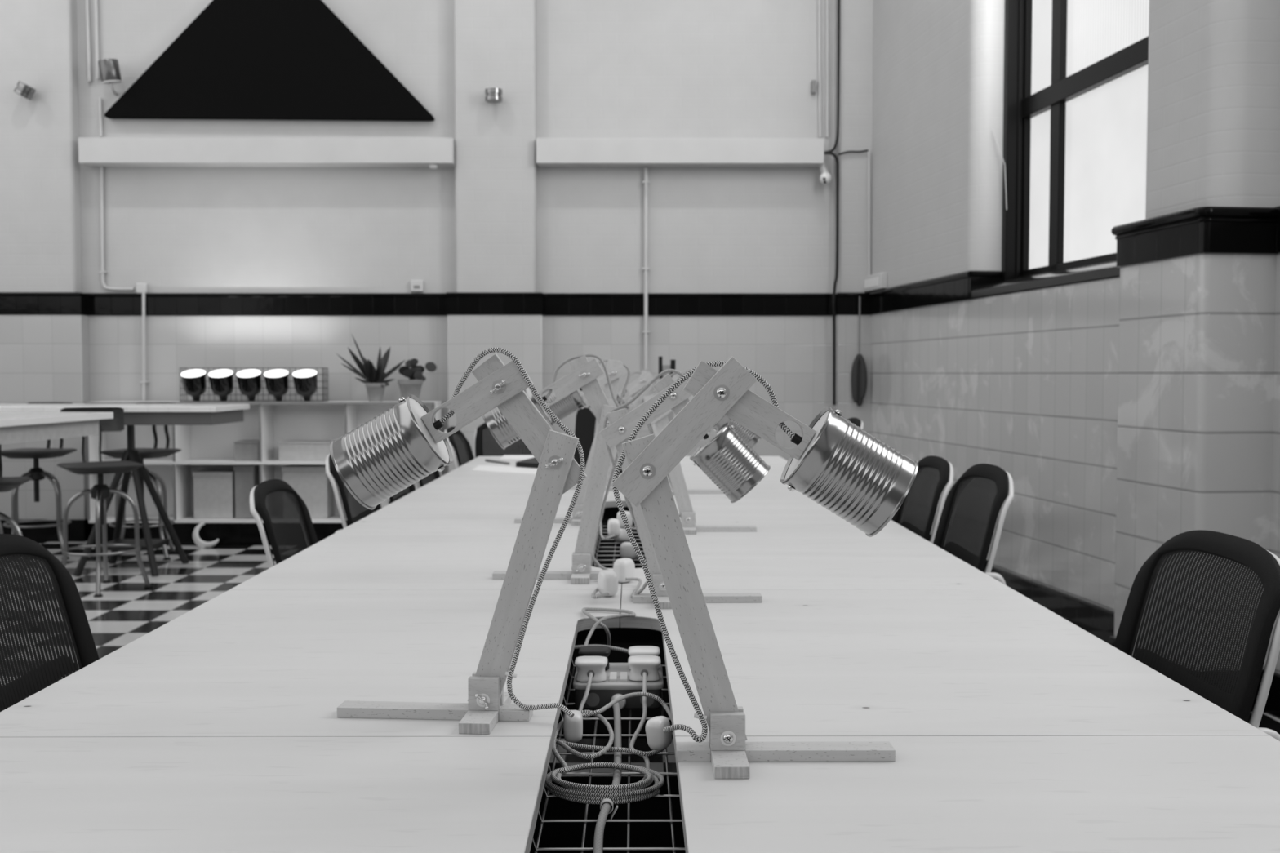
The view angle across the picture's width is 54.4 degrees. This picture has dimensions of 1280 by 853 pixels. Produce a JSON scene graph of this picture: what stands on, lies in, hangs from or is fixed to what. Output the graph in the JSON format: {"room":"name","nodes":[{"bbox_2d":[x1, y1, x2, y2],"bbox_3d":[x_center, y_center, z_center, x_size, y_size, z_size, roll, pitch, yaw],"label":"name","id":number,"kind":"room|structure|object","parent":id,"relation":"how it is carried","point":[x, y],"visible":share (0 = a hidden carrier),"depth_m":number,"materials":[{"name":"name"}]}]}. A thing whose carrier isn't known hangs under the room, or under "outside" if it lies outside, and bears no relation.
{"room":"design studio","nodes":[
{"label":"design studio","id":0,"kind":"room"},
{"bbox_2d":[0,0,873,293],"bbox_3d":[-2.143,-2.595,8.902,7.800,3.594,0.410,0,2,0],"label":"wall","id":1,"kind":"structure","parent":0,"point":[495,220],"depth_m":8.83,"materials":[{"name":"white paint"}]},
{"bbox_2d":[13,80,35,100],"bbox_3d":[-4.256,-2.326,8.626,0.143,0.127,0.145,0,2,0],"label":"wall light","id":2,"kind":"object","parent":1,"relation":"attached to","point":[25,91],"visible":1,"depth_m":8.57,"materials":[{"name":"silver metal"}]},
{"bbox_2d":[84,0,91,81],"bbox_3d":[-3.889,-2.796,8.772,0.035,0.720,0.026,0,2,0],"label":"conduit","id":3,"kind":"object","parent":1,"relation":"attached to","point":[87,10],"visible":1,"depth_m":8.77,"materials":[{"name":"white paint"}]},
{"bbox_2d":[93,0,99,79],"bbox_3d":[-3.828,-2.805,8.772,0.028,0.701,0.026,0,2,0],"label":"conduit","id":4,"kind":"object","parent":1,"relation":"attached to","point":[96,11],"visible":0.98,"depth_m":8.77,"materials":[{"name":"white paint"}]},
{"bbox_2d":[97,58,121,95],"bbox_3d":[-3.686,-2.450,8.697,0.140,0.224,0.196,1,3,22],"label":"wall light","id":5,"kind":"object","parent":1,"relation":"attached to","point":[109,70],"visible":1,"depth_m":8.63,"materials":[{"name":"silver metal"}]},
{"bbox_2d":[98,165,134,290],"bbox_3d":[-3.720,-1.405,8.834,0.242,0.876,0.032,0,2,0],"label":"conduit","id":6,"kind":"object","parent":1,"relation":"attached to","point":[102,228],"visible":1,"depth_m":8.83,"materials":[{"name":"white paint"}]},
{"bbox_2d":[78,137,454,167],"bbox_3d":[-2.606,-1.927,8.753,2.603,0.175,0.180,0,2,0],"label":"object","id":7,"kind":"structure","parent":1,"relation":"attached to","point":[92,151],"depth_m":8.66,"materials":[{"name":"white paint"}]},
{"bbox_2d":[104,0,435,120],"bbox_3d":[-2.609,-2.761,8.753,2.314,1.204,0.060,0,2,0],"label":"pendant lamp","id":8,"kind":"object","parent":1,"relation":"attached to","point":[237,60],"visible":1,"depth_m":8.74,"materials":[{"name":"black metal"}]},
{"bbox_2d":[0,314,871,519],"bbox_3d":[-2.143,0.003,9.008,7.800,1.606,0.420,0,2,0],"label":"wall tiles","id":9,"kind":"structure","parent":1,"relation":"attached to","point":[74,358],"depth_m":8.89,"materials":[{"name":"white tile"}]},
{"bbox_2d":[140,292,149,400],"bbox_3d":[-3.532,-0.584,8.863,0.048,0.796,0.046,0,2,0],"label":"conduit","id":10,"kind":"object","parent":9,"relation":"attached to","point":[144,381],"visible":1,"depth_m":8.85,"materials":[{"name":"white metal"}]},
{"bbox_2d":[0,519,633,542],"bbox_3d":[-2.145,0.735,8.884,7.804,0.155,0.150,0,2,0],"label":"baseboard","id":11,"kind":"structure","parent":9,"relation":"attached to","point":[78,531],"depth_m":8.80,"materials":[{"name":"black tile"}]},
{"bbox_2d":[851,296,866,405],"bbox_3d":[1.541,-0.529,8.762,0.110,0.770,0.082,0,2,0],"label":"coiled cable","id":12,"kind":"object","parent":9,"relation":"hanging from","point":[859,370],"visible":1,"depth_m":8.74,"materials":[{"name":"grey plastic"}]},
{"bbox_2d":[0,292,871,315],"bbox_3d":[-2.145,-0.869,8.817,7.804,0.158,0.148,0,2,0],"label":"trim","id":13,"kind":"structure","parent":1,"relation":"attached to","point":[11,303],"depth_m":8.87,"materials":[{"name":"black tile"}]},
{"bbox_2d":[484,87,502,102],"bbox_3d":[-1.014,-2.297,8.643,0.120,0.084,0.145,0,2,0],"label":"wall light","id":14,"kind":"object","parent":1,"relation":"attached to","point":[493,95],"visible":1,"depth_m":8.58,"materials":[{"name":"silver metal"}]},
{"bbox_2d":[642,167,649,369],"bbox_3d":[0.043,-1.120,8.857,0.052,1.433,0.048,0,2,0],"label":"conduit","id":15,"kind":"object","parent":1,"relation":"attached to","point":[646,182],"visible":0.99,"depth_m":8.84,"materials":[{"name":"white paint"}]},
{"bbox_2d":[536,137,824,167],"bbox_3d":[0.281,-1.928,8.767,2.010,0.175,0.180,0,2,0],"label":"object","id":16,"kind":"structure","parent":1,"relation":"attached to","point":[550,152],"depth_m":8.68,"materials":[{"name":"white paint"}]},
{"bbox_2d":[817,0,821,137],"bbox_3d":[1.271,-2.590,8.806,0.034,1.074,0.020,0,2,0],"label":"conduit","id":17,"kind":"object","parent":1,"relation":"attached to","point":[819,1],"visible":1,"depth_m":8.80,"materials":[{"name":"white paint"}]},
{"bbox_2d":[819,162,831,184],"bbox_3d":[1.303,-1.781,8.741,0.084,0.157,0.098,0,2,0],"label":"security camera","id":18,"kind":"object","parent":1,"relation":"attached to","point":[825,177],"visible":1,"depth_m":8.72,"materials":[{"name":"white plastic"}]},
{"bbox_2d":[826,0,828,137],"bbox_3d":[1.325,-2.590,8.806,0.027,1.074,0.020,0,2,0],"label":"conduit","id":19,"kind":"object","parent":1,"relation":"attached to","point":[827,1],"visible":1,"depth_m":8.80,"materials":[{"name":"white paint"}]},
{"bbox_2d":[824,151,839,405],"bbox_3d":[1.343,-1.039,8.750,0.110,1.781,0.046,0,2,0],"label":"cable","id":20,"kind":"object","parent":1,"relation":"attached to","point":[833,154],"visible":1,"depth_m":8.74,"materials":[{"name":"black plastic"}]},
{"bbox_2d":[824,0,840,151],"bbox_3d":[1.343,-2.517,8.697,0.111,1.217,0.020,0,2,0],"label":"cable","id":21,"kind":"object","parent":1,"relation":"attached to","point":[833,149],"visible":1,"depth_m":8.70,"materials":[{"name":"black plastic"}]},
{"bbox_2d":[867,151,870,275],"bbox_3d":[1.609,-1.471,8.743,0.025,0.920,0.018,0,2,0],"label":"conduit","id":22,"kind":"object","parent":1,"relation":"attached to","point":[868,152],"visible":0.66,"depth_m":8.74,"materials":[{"name":"white paint"}]},
{"bbox_2d":[0,541,1279,776],"bbox_3d":[-2.008,1.167,1.742,12.000,0.100,15.400,0,2,0],"label":"floor","id":23,"kind":"structure","parent":0,"point":[127,611],"depth_m":6.75,"materials":[{"name":"tile"}]},
{"bbox_2d":[0,444,38,630],"bbox_3d":[-3.050,0.505,5.766,0.450,0.879,0.461,-2,3,-32],"label":"bar stool","id":24,"kind":"object","parent":23,"relation":"on","point":[6,483],"visible":0.35,"depth_m":5.75,"materials":[{"name":"grey metal"}]},
{"bbox_2d":[1,402,76,562],"bbox_3d":[-3.905,0.347,8.056,0.456,1.000,0.456,0,2,-11],"label":"bar stool","id":25,"kind":"object","parent":23,"relation":"on","point":[37,473],"visible":0.56,"depth_m":8.00,"materials":[{"name":"grey metal"}]},
{"bbox_2d":[0,533,99,711],"bbox_3d":[-0.798,0.643,2.071,0.651,0.919,0.595,0,2,0],"label":"office chair","id":26,"kind":"object","parent":23,"relation":"on","point":[79,635],"visible":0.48,"depth_m":2.15,"materials":[{"name":"black fabric"}]},
{"bbox_2d":[0,411,113,444],"bbox_3d":[-3.068,0.474,5.185,0.815,1.008,2.010,0,2,4],"label":"table","id":27,"kind":"object","parent":23,"relation":"on","point":[15,427],"visible":1,"depth_m":5.65,"materials":[{"name":"white wood"}]},
{"bbox_2d":[53,407,152,597],"bbox_3d":[-2.968,0.399,6.843,0.456,1.000,0.456,2,3,38],"label":"bar stool","id":28,"kind":"object","parent":23,"relation":"on","point":[100,491],"visible":0.92,"depth_m":6.83,"materials":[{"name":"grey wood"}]},
{"bbox_2d":[0,404,249,577],"bbox_3d":[-4.046,0.374,7.528,3.180,1.008,0.650,0,2,0],"label":"table","id":29,"kind":"object","parent":23,"relation":"on","point":[134,414],"visible":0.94,"depth_m":7.38,"materials":[{"name":"white wood"}]},
{"bbox_2d":[101,402,181,562],"bbox_3d":[-3.226,0.347,8.056,0.456,1.000,0.456,0,2,-3],"label":"bar stool","id":30,"kind":"object","parent":23,"relation":"on","point":[144,453],"visible":0.56,"depth_m":8.00,"materials":[{"name":"grey metal"}]},
{"bbox_2d":[192,522,219,547],"bbox_3d":[-2.972,0.745,8.524,0.188,0.177,0.062,0,2,0],"label":"ornament","id":31,"kind":"object","parent":23,"relation":"on","point":[197,540],"visible":1,"depth_m":8.51,"materials":[{"name":"white plastic"}]},
{"bbox_2d":[84,400,442,545],"bbox_3d":[-2.610,0.322,8.718,2.400,0.994,0.318,0,2,0],"label":"shelf unit","id":32,"kind":"object","parent":23,"relation":"on","point":[202,447],"visible":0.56,"depth_m":8.84,"materials":[{"name":"white laminate"}]},
{"bbox_2d":[180,368,206,400],"bbox_3d":[-3.077,-0.284,8.597,0.167,0.222,0.184,1,3,16],"label":"light","id":33,"kind":"object","parent":32,"relation":"on","point":[193,381],"visible":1,"depth_m":8.55,"materials":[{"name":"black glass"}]},
{"bbox_2d":[180,368,205,377],"bbox_3d":[-3.080,-0.367,8.579,0.163,0.008,0.163,0,21,0],"label":"diffuser","id":34,"kind":"object","parent":33,"relation":"attached to","point":[190,373],"depth_m":8.56,"materials":[{"name":"white plastic"}]},
{"bbox_2d":[192,470,235,518],"bbox_3d":[-2.971,0.475,8.754,0.277,0.325,0.208,0,2,0],"label":"storage box","id":35,"kind":"object","parent":32,"relation":"on","point":[214,491],"visible":0.73,"depth_m":8.65,"materials":[{"name":"grey cardboard"}]},
{"bbox_2d":[208,368,234,400],"bbox_3d":[-2.889,-0.284,8.598,0.167,0.222,0.184,1,3,16],"label":"light","id":36,"kind":"object","parent":32,"relation":"on","point":[221,381],"visible":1,"depth_m":8.55,"materials":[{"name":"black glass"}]},
{"bbox_2d":[208,368,232,377],"bbox_3d":[-2.891,-0.367,8.580,0.163,0.008,0.163,0,21,0],"label":"diffuser","id":37,"kind":"object","parent":36,"relation":"attached to","point":[218,373],"depth_m":8.56,"materials":[{"name":"white plastic"}]},
{"bbox_2d":[233,464,259,518],"bbox_3d":[-2.752,0.452,8.754,0.141,0.370,0.208,0,2,0],"label":"storage box","id":38,"kind":"object","parent":32,"relation":"on","point":[246,477],"visible":0.69,"depth_m":8.65,"materials":[{"name":"grey cardboard"}]},
{"bbox_2d":[233,440,259,460],"bbox_3d":[-2.734,0.167,8.742,0.172,0.133,0.208,0,2,0],"label":"storage box","id":39,"kind":"object","parent":32,"relation":"on","point":[244,450],"visible":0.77,"depth_m":8.64,"materials":[{"name":"grey cardboard"}]},
{"bbox_2d":[235,368,262,400],"bbox_3d":[-2.696,-0.284,8.599,0.167,0.222,0.184,1,3,16],"label":"light","id":40,"kind":"object","parent":32,"relation":"on","point":[249,381],"visible":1,"depth_m":8.55,"materials":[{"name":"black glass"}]},
{"bbox_2d":[236,368,261,377],"bbox_3d":[-2.698,-0.367,8.581,0.163,0.008,0.163,0,21,0],"label":"diffuser","id":41,"kind":"object","parent":40,"relation":"attached to","point":[251,373],"depth_m":8.56,"materials":[{"name":"white plastic"}]},
{"bbox_2d":[179,367,328,401],"bbox_3d":[-2.686,-0.293,8.673,0.993,0.237,0.145,0,2,0],"label":"wire rack","id":42,"kind":"object","parent":32,"relation":"on","point":[290,374],"visible":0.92,"depth_m":8.73,"materials":[{"name":"grey metal"}]},
{"bbox_2d":[263,368,288,400],"bbox_3d":[-2.507,-0.284,8.600,0.167,0.222,0.184,1,3,16],"label":"light","id":43,"kind":"object","parent":32,"relation":"on","point":[277,381],"visible":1,"depth_m":8.56,"materials":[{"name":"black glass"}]},
{"bbox_2d":[263,368,288,377],"bbox_3d":[-2.509,-0.367,8.582,0.163,0.008,0.163,0,21,0],"label":"diffuser","id":44,"kind":"object","parent":43,"relation":"attached to","point":[278,373],"depth_m":8.56,"materials":[{"name":"white plastic"}]},
{"bbox_2d":[277,440,330,460],"bbox_3d":[-2.302,0.169,8.744,0.425,0.129,0.208,0,2,0],"label":"storage box","id":45,"kind":"object","parent":32,"relation":"on","point":[287,450],"visible":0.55,"depth_m":8.64,"materials":[{"name":"grey cardboard"}]},
{"bbox_2d":[292,368,317,400],"bbox_3d":[-2.310,-0.284,8.601,0.167,0.222,0.184,1,3,16],"label":"light","id":46,"kind":"object","parent":32,"relation":"on","point":[305,381],"visible":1,"depth_m":8.56,"materials":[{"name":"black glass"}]},
{"bbox_2d":[292,368,316,377],"bbox_3d":[-2.313,-0.367,8.583,0.163,0.008,0.163,0,21,0],"label":"diffuser","id":47,"kind":"object","parent":46,"relation":"attached to","point":[307,373],"depth_m":8.57,"materials":[{"name":"white plastic"}]},
{"bbox_2d":[281,464,333,518],"bbox_3d":[-2.332,0.456,8.756,0.314,0.362,0.208,0,2,0],"label":"storage box","id":48,"kind":"object","parent":32,"relation":"on","point":[311,482],"visible":0.61,"depth_m":8.65,"materials":[{"name":"grey cardboard"}]},
{"bbox_2d":[336,333,404,401],"bbox_3d":[-1.864,-0.412,8.681,0.478,0.476,0.152,0,2,0],"label":"potted plant","id":49,"kind":"object","parent":32,"relation":"on","point":[375,383],"visible":1,"depth_m":8.66,"materials":[{"name":"black plant"}]},
{"bbox_2d":[397,358,436,398],"bbox_3d":[-1.571,-0.326,8.707,0.249,0.302,0.174,-2,3,-32],"label":"potted plant","id":50,"kind":"object","parent":32,"relation":"on","point":[413,385],"visible":0.98,"depth_m":8.66,"materials":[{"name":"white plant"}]},
{"bbox_2d":[249,479,318,568],"bbox_3d":[-0.792,0.595,3.679,0.651,0.877,0.595,0,2,-3],"label":"office chair","id":51,"kind":"object","parent":23,"relation":"on","point":[259,494],"visible":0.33,"depth_m":3.64,"materials":[{"name":"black fabric"}]},
{"bbox_2d":[325,453,382,533],"bbox_3d":[-0.775,0.540,4.469,0.651,0.919,0.595,0,2,0],"label":"office chair","id":52,"kind":"object","parent":23,"relation":"on","point":[330,467],"visible":0.19,"depth_m":4.21,"materials":[{"name":"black fabric"}]},
{"bbox_2d":[384,484,415,506],"bbox_3d":[-0.758,0.514,5.098,0.651,0.919,0.595,0,2,0],"label":"office chair","id":53,"kind":"object","parent":23,"relation":"on","point":[410,489],"visible":0.09,"depth_m":5.14,"materials":[{"name":"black fabric"}]},
{"bbox_2d":[414,470,440,489],"bbox_3d":[-0.740,0.489,5.668,0.651,0.919,0.595,0,2,0],"label":"office chair","id":54,"kind":"object","parent":23,"relation":"on","point":[436,474],"visible":0.02,"depth_m":5.71,"materials":[{"name":"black fabric"}]},
{"bbox_2d":[444,426,474,468],"bbox_3d":[-0.664,0.460,6.367,0.651,0.919,0.595,0,2,0],"label":"office chair","id":55,"kind":"object","parent":23,"relation":"on","point":[468,455],"visible":0.25,"depth_m":6.37,"materials":[{"name":"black fabric"}]},
{"bbox_2d":[474,422,533,457],"bbox_3d":[-0.636,0.424,7.193,0.595,0.919,0.652,-1,3,-22],"label":"office chair","id":56,"kind":"object","parent":23,"relation":"on","point":[482,442],"visible":0.13,"depth_m":7.34,"materials":[{"name":"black fabric"}]},
{"bbox_2d":[411,456,800,493],"bbox_3d":[-0.052,0.576,5.623,1.599,0.750,2.048,0,2,0],"label":"table","id":57,"kind":"object","parent":23,"relation":"on","point":[461,479],"visible":0.09,"depth_m":5.09,"materials":[{"name":"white wood"}]},
{"bbox_2d":[471,465,537,475],"bbox_3d":[-0.577,0.198,5.639,0.372,0.004,0.538,0,2,0],"label":"paper sheet","id":58,"kind":"object","parent":57,"relation":"on","point":[507,469],"visible":0.64,"depth_m":5.64,"materials":[{"name":"white paper"}]},
{"bbox_2d":[515,457,538,468],"bbox_3d":[-0.499,0.172,5.926,0.162,0.022,0.493,0,2,0],"label":"notebook","id":59,"kind":"object","parent":57,"relation":"on","point":[532,462],"visible":0.43,"depth_m":5.79,"materials":[{"name":"black paper"}]},
{"bbox_2d":[573,407,595,469],"bbox_3d":[-0.260,0.053,5.733,0.122,0.285,0.100,0,2,-6],"label":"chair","id":60,"kind":"object","parent":57,"relation":"on","point":[585,420],"visible":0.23,"depth_m":5.72,"materials":[{"name":"black plastic"}]},
{"bbox_2d":[569,369,656,491],"bbox_3d":[-0.122,0.011,4.724,0.367,0.454,0.151,0,2,0],"label":"desk lamp","id":61,"kind":"object","parent":57,"relation":"on","point":[635,387],"visible":0.18,"depth_m":4.71,"materials":[{"name":"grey wood"}]},
{"bbox_2d":[592,522,647,568],"bbox_3d":[-0.052,0.401,5.616,0.320,0.300,1.760,0,2,0],"label":"panel","id":62,"kind":"object","parent":57,"relation":"attached to","point":[602,523],"visible":0.02,"depth_m":5.50,"materials":[{"name":"black paint"}]},
{"bbox_2d":[658,356,675,422],"bbox_3d":[0.139,-0.094,6.343,0.120,0.527,0.100,0,2,0],"label":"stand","id":63,"kind":"object","parent":57,"relation":"on","point":[673,362],"visible":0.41,"depth_m":6.33,"materials":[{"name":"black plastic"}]},
{"bbox_2d":[229,493,1012,593],"bbox_3d":[-0.043,0.663,3.575,1.599,0.750,2.048,0,2,0],"label":"table","id":64,"kind":"object","parent":23,"relation":"on","point":[417,541],"visible":0.36,"depth_m":3.07,"materials":[{"name":"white wood"}]},
{"bbox_2d":[482,353,621,598],"bbox_3d":[-0.184,0.090,2.552,0.312,0.481,0.378,0,2,0],"label":"desk lamp","id":65,"kind":"object","parent":64,"relation":"on","point":[584,374],"visible":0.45,"depth_m":2.66,"materials":[{"name":"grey wood"}]},
{"bbox_2d":[514,359,630,539],"bbox_3d":[-0.198,0.052,3.475,0.339,0.480,0.531,0,2,0],"label":"desk lamp","id":66,"kind":"object","parent":64,"relation":"on","point":[572,402],"visible":0.54,"depth_m":3.65,"materials":[{"name":"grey wood"}]},
{"bbox_2d":[591,524,646,568],"bbox_3d":[-0.024,0.346,3.562,0.248,0.070,1.480,0,2,0],"label":"cable tray","id":67,"kind":"object","parent":64,"relation":"in","point":[599,543],"visible":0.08,"depth_m":3.69,"materials":[{"name":"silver metal"}]},
{"bbox_2d":[619,542,639,559],"bbox_3d":[-0.029,0.347,3.465,0.052,0.049,0.035,1,3,17],"label":"plug","id":68,"kind":"object","parent":67,"relation":"in","point":[626,549],"visible":0.72,"depth_m":3.45,"materials":[{"name":"white plastic"}]},
{"bbox_2d":[641,371,724,495],"bbox_3d":[0.172,0.021,4.556,0.348,0.449,0.152,0,2,0],"label":"desk lamp","id":69,"kind":"object","parent":64,"relation":"on","point":[646,397],"visible":0.04,"depth_m":4.55,"materials":[{"name":"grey wood"}]},
{"bbox_2d":[616,368,760,534],"bbox_3d":[0.144,0.066,3.467,0.421,0.453,0.152,0,2,0],"label":"desk lamp","id":70,"kind":"object","parent":64,"relation":"on","point":[676,477],"visible":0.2,"depth_m":3.46,"materials":[{"name":"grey wood"}]},
{"bbox_2d":[0,589,1279,852],"bbox_3d":[-0.033,0.751,1.527,1.599,0.750,2.048,0,2,0],"label":"table","id":71,"kind":"object","parent":23,"relation":"on","point":[1011,726],"visible":0.88,"depth_m":1.51,"materials":[{"name":"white wood"}]},
{"bbox_2d":[329,346,586,742],"bbox_3d":[-0.218,0.171,1.598,0.345,0.543,0.191,-1,3,-18],"label":"desk lamp","id":72,"kind":"object","parent":71,"relation":"on","point":[396,449],"visible":0.99,"depth_m":1.57,"materials":[{"name":"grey wood"}]},
{"bbox_2d":[475,693,489,706],"bbox_3d":[-0.198,0.346,1.574,0.018,0.018,0.001,0,2,4],"label":"washer","id":73,"kind":"object","parent":72,"relation":"in","point":[482,695],"depth_m":1.57,"materials":[{"name":"silver metal"}]},
{"bbox_2d":[492,379,506,393],"bbox_3d":[-0.178,-0.050,1.568,0.018,0.018,0.001,0,2,4],"label":"nut","id":74,"kind":"object","parent":72,"relation":"in","point":[498,381],"depth_m":1.57,"materials":[{"name":"silver metal"}]},
{"bbox_2d":[547,455,561,469],"bbox_3d":[-0.107,0.045,1.567,0.018,0.018,0.001,0,2,4],"label":"nut","id":75,"kind":"object","parent":72,"relation":"in","point":[553,457],"depth_m":1.57,"materials":[{"name":"silver metal"}]},
{"bbox_2d":[529,776,685,852],"bbox_3d":[-0.033,0.576,1.520,0.320,0.300,1.760,0,2,0],"label":"cable tray","id":76,"kind":"object","parent":71,"relation":"attached to","point":[553,835],"visible":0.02,"depth_m":2.15,"materials":[{"name":"black paint"}]},
{"bbox_2d":[532,658,684,852],"bbox_3d":[-0.014,0.433,1.514,0.248,0.070,1.480,0,2,0],"label":"cable tray","id":77,"kind":"object","parent":71,"relation":"attached to","point":[594,735],"visible":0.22,"depth_m":1.52,"materials":[{"name":"silver metal"}]},
{"bbox_2d":[574,656,608,711],"bbox_3d":[-0.077,0.408,1.897,0.052,0.075,0.199,0,2,0],"label":"plug","id":78,"kind":"object","parent":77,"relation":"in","point":[590,669],"visible":0.75,"depth_m":1.95,"materials":[{"name":"white plastic"}]},
{"bbox_2d":[593,702,621,852],"bbox_3d":[-0.036,0.450,1.605,0.024,0.030,0.610,0,2,1],"label":"cable","id":79,"kind":"object","parent":77,"relation":"attached to","point":[606,809],"visible":0.88,"depth_m":1.50,"materials":[{"name":"white plastic"}]},
{"bbox_2d":[544,710,672,804],"bbox_3d":[-0.038,0.433,1.647,0.170,0.040,0.287,0,2,0],"label":"coiled flex","id":80,"kind":"object","parent":77,"relation":"on","point":[573,792],"visible":0.95,"depth_m":1.54,"materials":[{"name":"grey fabric"}]},
{"bbox_2d":[573,662,663,710],"bbox_3d":[-0.034,0.416,2.006,0.142,0.047,0.160,0,2,0],"label":"power strip","id":81,"kind":"object","parent":77,"relation":"in","point":[617,683],"visible":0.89,"depth_m":1.94,"materials":[{"name":"grey plastic"}]},
{"bbox_2d":[578,607,635,670],"bbox_3d":[-0.057,0.379,2.157,0.100,0.085,0.290,0,2,0],"label":"cable","id":82,"kind":"object","parent":81,"relation":"attached to","point":[585,651],"visible":0.78,"depth_m":2.17,"materials":[{"name":"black plastic"}]},
{"bbox_2d":[627,645,659,669],"bbox_3d":[0.007,0.381,2.045,0.052,0.032,0.048,0,2,0],"label":"plug","id":83,"kind":"object","parent":81,"relation":"attached to","point":[637,650],"visible":0.44,"depth_m":2.03,"materials":[{"name":"white plastic"}]},
{"bbox_2d":[627,655,661,782],"bbox_3d":[0.008,0.411,1.781,0.052,0.071,0.439,0,2,0],"label":"plug","id":84,"kind":"object","parent":81,"relation":"attached to","point":[644,668],"visible":0.79,"depth_m":1.95,"materials":[{"name":"white plastic"}]},
{"bbox_2d":[582,692,671,719],"bbox_3d":[-0.025,0.410,1.801,0.145,0.033,0.076,0,2,-11],"label":"power cord","id":85,"kind":"object","parent":77,"relation":"on","point":[658,699],"visible":0.88,"depth_m":1.82,"materials":[{"name":"grey fabric"}]},
{"bbox_2d":[556,642,673,738],"bbox_3d":[-0.043,0.488,3.568,0.320,0.300,1.760,0,2,0],"label":"panel","id":86,"kind":"object","parent":71,"relation":"attached to","point":[615,656],"visible":0.05,"depth_m":2.87,"materials":[{"name":"black paint"}]},
{"bbox_2d":[599,368,770,608],"bbox_3d":[0.049,0.112,2.427,0.386,0.449,0.241,2,3,37],"label":"desk lamp","id":87,"kind":"object","parent":71,"relation":"on","point":[723,455],"visible":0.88,"depth_m":2.37,"materials":[{"name":"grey wood"}]},
{"bbox_2d":[612,356,918,778],"bbox_3d":[0.116,0.176,1.445,0.386,0.512,0.239,2,3,34],"label":"desk lamp","id":88,"kind":"object","parent":71,"relation":"on","point":[852,473],"visible":1,"depth_m":1.41,"materials":[{"name":"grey wood"}]},
{"bbox_2d":[640,463,655,479],"bbox_3d":[0.009,0.050,1.394,0.018,0.018,0.001,0,2,0],"label":"screw","id":89,"kind":"object","parent":88,"relation":"in","point":[647,471],"depth_m":1.39,"materials":[{"name":"silver metal"}]},
{"bbox_2d":[713,385,729,400],"bbox_3d":[0.091,-0.038,1.390,0.018,0.018,0.001,0,2,0],"label":"screw","id":90,"kind":"object","parent":88,"relation":"in","point":[721,393],"depth_m":1.39,"materials":[{"name":"silver metal"}]},
{"bbox_2d":[720,730,736,746],"bbox_3d":[0.100,0.353,1.407,0.018,0.018,0.001,0,2,0],"label":"washer","id":91,"kind":"object","parent":88,"relation":"in","point":[727,738],"depth_m":1.41,"materials":[{"name":"silver metal"}]},
{"bbox_2d":[891,455,953,543],"bbox_3d":[0.674,0.559,4.035,0.651,0.919,0.595,0,2,0],"label":"office chair","id":92,"kind":"object","parent":23,"relation":"on","point":[945,468],"visible":0.3,"depth_m":4.03,"materials":[{"name":"black fabric"}]},
{"bbox_2d":[933,463,1013,585],"bbox_3d":[0.677,0.576,3.426,0.651,0.937,0.595,0,2,0],"label":"office chair","id":93,"kind":"object","parent":23,"relation":"on","point":[1002,479],"visible":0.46,"depth_m":3.44,"materials":[{"name":"black fabric"}]},
{"bbox_2d":[1113,529,1279,741],"bbox_3d":[0.693,0.643,2.069,0.651,0.919,0.595,0,2,0],"label":"office chair","id":94,"kind":"object","parent":23,"relation":"on","point":[1264,564],"visible":0.48,"depth_m":2.07,"materials":[{"name":"black fabric"}]},
{"bbox_2d":[870,0,1279,673],"bbox_3d":[2.265,-1.633,5.205,0.351,5.200,7.823,0,2,-7],"label":"wall","id":95,"kind":"structure","parent":0,"point":[1024,384],"depth_m":6.97,"materials":[{"name":"tile"}]},
{"bbox_2d":[863,272,887,291],"bbox_3d":[1.636,-0.987,8.517,0.055,0.113,0.498,0,2,-7],"label":"wall socket","id":96,"kind":"object","parent":95,"relation":"attached to","point":[878,281],"visible":1,"depth_m":8.51,"materials":[{"name":"white paint"}]},
{"bbox_2d":[867,270,1003,314],"bbox_3d":[1.821,-0.836,7.965,0.232,0.160,2.007,0,2,-7],"label":"trim","id":97,"kind":"structure","parent":95,"relation":"attached to","point":[955,287],"depth_m":7.56,"materials":[{"name":"black tile"}]},
{"bbox_2d":[970,0,1149,297],"bbox_3d":[2.193,-2.232,5.613,0.342,3.138,2.691,0,2,-7],"label":"window","id":98,"kind":"structure","parent":95,"relation":"in","point":[1075,95],"depth_m":6.40,"materials":[{"name":"black paint"}]},
{"bbox_2d":[982,566,1279,718],"bbox_3d":[2.391,1.028,2.066,0.335,0.150,14.100,0,2,-7],"label":"baseboard","id":99,"kind":"structure","parent":95,"relation":"attached to","point":[1097,620],"depth_m":5.70,"materials":[{"name":"black tile"}]},
{"bbox_2d":[1111,206,1278,267],"bbox_3d":[2.046,-0.690,4.587,0.354,0.158,0.643,0,2,-7],"label":"trim","id":100,"kind":"structure","parent":95,"relation":"attached to","point":[1202,229],"depth_m":4.30,"materials":[{"name":"black tile"}]},
{"bbox_2d":[1274,205,1279,253],"bbox_3d":[2.809,-0.483,-0.318,0.064,0.160,9.397,0,2,-7],"label":"trim","id":101,"kind":"structure","parent":95,"relation":"attached to","point":[1277,241],"depth_m":4.29,"materials":[{"name":"black tile"}]},
{"bbox_2d":[1114,253,1275,671],"bbox_3d":[2.062,0.190,4.631,0.320,1.606,0.586,0,2,-7],"label":"wall pier","id":102,"kind":"object","parent":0,"point":[1196,350],"visible":0.66,"depth_m":4.36,"materials":[{"name":"tile"}]},
{"bbox_2d":[1145,0,1279,219],"bbox_3d":[2.163,-2.473,4.496,0.425,3.462,0.556,0,2,-7],"label":"wall column","id":103,"kind":"structure","parent":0,"point":[1213,115],"depth_m":4.31,"materials":[{"name":"white paint"}]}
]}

